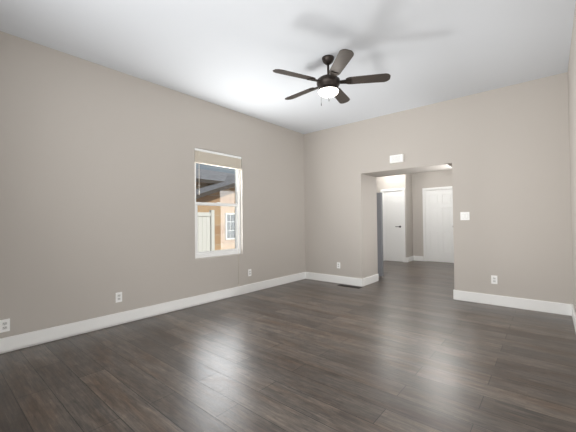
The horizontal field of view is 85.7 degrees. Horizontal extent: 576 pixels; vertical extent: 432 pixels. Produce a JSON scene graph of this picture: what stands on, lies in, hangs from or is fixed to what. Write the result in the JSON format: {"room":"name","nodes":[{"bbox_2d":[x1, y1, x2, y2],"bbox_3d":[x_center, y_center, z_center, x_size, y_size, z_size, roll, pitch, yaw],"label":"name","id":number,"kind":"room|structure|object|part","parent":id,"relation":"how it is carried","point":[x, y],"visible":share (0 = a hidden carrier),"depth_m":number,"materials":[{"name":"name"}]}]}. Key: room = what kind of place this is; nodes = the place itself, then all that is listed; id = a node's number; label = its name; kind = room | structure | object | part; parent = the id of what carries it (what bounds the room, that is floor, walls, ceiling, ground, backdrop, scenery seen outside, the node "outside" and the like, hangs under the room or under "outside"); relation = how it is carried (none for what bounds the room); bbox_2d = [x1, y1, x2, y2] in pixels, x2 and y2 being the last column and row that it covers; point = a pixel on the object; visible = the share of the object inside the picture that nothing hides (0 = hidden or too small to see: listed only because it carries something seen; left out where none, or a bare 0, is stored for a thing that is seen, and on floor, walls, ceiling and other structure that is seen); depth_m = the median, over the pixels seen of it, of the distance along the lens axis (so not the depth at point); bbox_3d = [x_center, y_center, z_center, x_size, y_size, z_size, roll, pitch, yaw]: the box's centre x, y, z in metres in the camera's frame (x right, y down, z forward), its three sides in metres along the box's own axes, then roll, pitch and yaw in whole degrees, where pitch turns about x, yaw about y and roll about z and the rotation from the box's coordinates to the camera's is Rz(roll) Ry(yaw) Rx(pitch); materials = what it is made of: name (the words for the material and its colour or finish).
{"room":"empty living room","nodes":[
{"label":"empty living room","id":0,"kind":"room"},
{"bbox_2d":[0,31,304,338],"bbox_3d":[-1.354,-0.217,4.557,0.150,3.000,6.410,-1,-1,40],"label":"wall","id":1,"kind":"structure","parent":0,"point":[97,187],"depth_m":3.64,"materials":[{"name":"grey paint"}]},
{"bbox_2d":[0,319,9,332],"bbox_3d":[-2.632,1.020,2.885,0.010,0.116,0.072,-1,-1,40],"label":"electrical outlet","id":2,"kind":"object","parent":1,"relation":"attached to","point":[4,325],"visible":1,"depth_m":2.88,"materials":[{"name":"white plastic"}]},
{"bbox_2d":[116,292,121,302],"bbox_3d":[-1.987,0.955,3.650,0.010,0.116,0.072,-1,-1,40],"label":"electrical outlet","id":3,"kind":"object","parent":1,"relation":"attached to","point":[118,296],"visible":1,"depth_m":3.65,"materials":[{"name":"white plastic"}]},
{"bbox_2d":[0,272,303,353],"bbox_3d":[-1.439,1.210,4.285,0.020,0.140,5.600,-1,-1,40],"label":"baseboard","id":4,"kind":"structure","parent":1,"relation":"attached to","point":[22,341],"depth_m":3.68,"materials":[{"name":"white wood"}]},
{"bbox_2d":[195,163,240,258],"bbox_3d":[-1.104,-0.180,4.850,0.082,1.604,0.894,-1,-1,40],"label":"window","id":5,"kind":"structure","parent":1,"relation":"in","point":[219,252],"depth_m":4.88,"materials":[{"name":"white plastic"}]},
{"bbox_2d":[194,148,240,169],"bbox_3d":[-1.071,-0.876,4.827,0.038,0.212,0.884,-1,-1,40],"label":"window blind","id":6,"kind":"object","parent":5,"relation":"attached to","point":[207,157],"visible":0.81,"depth_m":4.78,"materials":[{"name":"beige"}]},
{"bbox_2d":[238,228,238,262],"bbox_3d":[-0.810,0.101,5.064,0.013,2.129,0.014,-1,-1,40],"label":"cord","id":7,"kind":"object","parent":6,"relation":"hanging from","point":[238,245],"visible":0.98,"depth_m":5.06,"materials":[{"name":"beige plastic"}]},
{"bbox_2d":[0,260,575,431],"bbox_3d":[1.514,1.303,4.537,6.200,0.100,10.100,-1,-1,40],"label":"floor","id":8,"kind":"structure","parent":0,"point":[306,355],"depth_m":2.53,"materials":[{"name":"brown wood"}]},
{"bbox_2d":[338,284,361,288],"bbox_3d":[1.115,1.269,5.615,0.440,0.008,0.130,-1,-1,40],"label":"floor vent","id":9,"kind":"object","parent":8,"relation":"in","point":[349,286],"visible":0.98,"depth_m":5.58,"materials":[{"name":"brown metal"}]},
{"bbox_2d":[377,192,383,276],"bbox_3d":[1.674,0.399,6.877,0.857,1.780,0.090,-1,-1,40],"label":"panel","id":10,"kind":"object","parent":8,"relation":"on","point":[380,233],"visible":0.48,"depth_m":6.59,"materials":[{"name":"grey"}]},
{"bbox_2d":[0,0,575,133],"bbox_3d":[0.036,-1.808,2.962,4.390,0.100,5.750,-1,-1,40],"label":"ceiling","id":11,"kind":"structure","parent":0,"point":[231,54],"depth_m":3.19,"materials":[{"name":"white paint"}]},
{"bbox_2d":[273,49,390,105],"bbox_3d":[0.428,-1.476,3.479,1.240,0.554,1.266,-1,-1,40],"label":"fan","id":12,"kind":"object","parent":11,"relation":"hanging from","point":[330,78],"depth_m":3.35,"materials":[{"name":"brown wood"}]},
{"bbox_3d":[0.448,-1.352,3.439,0.224,0.058,0.224,-1,-1,40],"label":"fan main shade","id":13,"kind":"part","parent":12,"relation":"part of","materials":[{"name":"white glass"}]},
{"bbox_2d":[376,174,407,256],"bbox_3d":[2.666,-0.057,9.348,1.800,2.750,0.120,-1,-1,40],"label":"wall","id":14,"kind":"structure","parent":0,"point":[392,182],"depth_m":8.87,"materials":[{"name":"grey paint"}]},
{"bbox_2d":[383,191,402,261],"bbox_3d":[3.023,0.297,8.959,0.545,2.006,0.100,-1,-1,40],"label":"hall door","id":15,"kind":"structure","parent":14,"relation":"in","point":[393,240],"depth_m":8.96,"materials":[{"name":"white wood"}]},
{"bbox_2d":[380,188,405,261],"bbox_3d":[3.060,0.261,9.003,0.705,2.095,0.136,-1,-1,40],"label":"door frame","id":16,"kind":"structure","parent":14,"relation":"attached to","point":[403,210],"depth_m":8.77,"materials":[{"name":"white wood"}]},
{"bbox_2d":[407,174,412,256],"bbox_3d":[3.485,-0.071,9.016,0.120,2.750,0.430,-1,-1,40],"label":"wall","id":17,"kind":"structure","parent":0,"point":[410,214],"depth_m":8.97,"materials":[{"name":"grey paint"}]},
{"bbox_2d":[406,256,415,261],"bbox_3d":[3.499,1.232,8.906,0.045,0.140,0.566,-1,-1,40],"label":"baseboard","id":18,"kind":"structure","parent":17,"relation":"attached to","point":[408,259],"depth_m":8.89,"materials":[{"name":"white wood"}]},
{"bbox_2d":[412,169,451,258],"bbox_3d":[5.343,-0.110,7.806,4.520,2.750,0.120,-1,-1,40],"label":"wall","id":19,"kind":"structure","parent":0,"point":[434,179],"depth_m":9.00,"materials":[{"name":"grey paint"}]},
{"bbox_2d":[422,186,451,260],"bbox_3d":[4.287,0.243,8.685,0.940,2.095,0.136,-1,-1,40],"label":"door frame","id":20,"kind":"structure","parent":19,"relation":"attached to","point":[424,215],"depth_m":8.91,"materials":[{"name":"white wood"}]},
{"bbox_2d":[425,189,453,262],"bbox_3d":[4.252,0.279,8.643,0.780,2.006,0.094,-1,-1,40],"label":"hall door","id":21,"kind":"structure","parent":19,"relation":"in","point":[439,228],"depth_m":8.66,"materials":[{"name":"white wood"}]},
{"bbox_2d":[304,72,572,303],"bbox_3d":[2.121,-0.240,5.385,4.090,3.000,0.660,-1,-1,40],"label":"wall","id":22,"kind":"structure","parent":0,"point":[503,153],"depth_m":4.46,"materials":[{"name":"grey paint"}]},
{"bbox_2d":[304,272,363,286],"bbox_3d":[0.861,1.213,5.999,1.279,0.140,0.020,-1,-1,40],"label":"baseboard","id":23,"kind":"structure","parent":22,"relation":"attached to","point":[307,275],"depth_m":5.96,"materials":[{"name":"white wood"}]},
{"bbox_2d":[364,274,378,285],"bbox_3d":[1.556,1.203,5.845,0.019,0.140,0.630,-1,-1,40],"label":"baseboard","id":24,"kind":"structure","parent":22,"relation":"attached to","point":[371,279],"depth_m":5.85,"materials":[{"name":"white wood"}]},
{"bbox_2d":[390,154,403,163],"bbox_3d":[1.812,-0.955,5.187,0.220,0.130,0.046,-1,-1,40],"label":"door chime","id":25,"kind":"object","parent":22,"relation":"attached to","point":[398,158],"visible":0.98,"depth_m":5.16,"materials":[{"name":"white plastic"}]},
{"bbox_2d":[460,212,469,219],"bbox_3d":[2.590,0.001,4.546,0.118,0.118,0.011,-1,-1,40],"label":"double light switch","id":26,"kind":"object","parent":22,"relation":"attached to","point":[464,215],"visible":1,"depth_m":4.55,"materials":[{"name":"white plastic"}]},
{"bbox_2d":[491,275,497,283],"bbox_3d":[2.863,0.885,4.310,0.072,0.116,0.010,-1,-1,40],"label":"electrical outlet","id":27,"kind":"object","parent":22,"relation":"attached to","point":[493,279],"visible":1,"depth_m":4.31,"materials":[{"name":"white plastic"}]},
{"bbox_2d":[453,290,567,314],"bbox_3d":[2.967,1.162,4.219,1.305,0.140,0.020,-1,-1,40],"label":"baseboard","id":28,"kind":"structure","parent":22,"relation":"attached to","point":[513,302],"depth_m":4.16,"materials":[{"name":"white wood"}]},
{"bbox_2d":[568,3,575,312],"bbox_3d":[1.884,-0.295,1.821,0.150,3.000,6.410,-1,-1,40],"label":"wall","id":29,"kind":"structure","parent":0,"point":[572,97],"depth_m":3.29,"materials":[{"name":"grey paint"}]},
{"bbox_2d":[568,304,575,331],"bbox_3d":[1.669,1.135,1.658,0.020,0.140,5.600,-1,-1,40],"label":"baseboard","id":30,"kind":"structure","parent":29,"relation":"attached to","point":[571,311],"depth_m":3.67,"materials":[{"name":"white wood"}]},
{"label":"outside","id":31,"kind":"structure","parent":0,"visible":0},
{"bbox_3d":[-13.299,2.876,36.820,59.849,0.100,80.000,-1,-1,40],"label":"ground","id":32,"kind":"structure","parent":31,"visible":0},
{"bbox_2d":[198,210,214,251],"bbox_3d":[-4.138,1.031,8.224,0.120,2.480,5.230,-1,-1,40],"label":"fence","id":33,"kind":"object","parent":32,"relation":"on","point":[208,227],"depth_m":10.00,"materials":[{"name":"white wood"}]},
{"bbox_2d":[196,168,234,249],"bbox_3d":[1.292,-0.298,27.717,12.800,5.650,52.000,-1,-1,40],"label":"house","id":34,"kind":"structure","parent":32,"relation":"on","point":[226,209],"depth_m":13.65,"materials":[{"name":"orange"}]}
]}

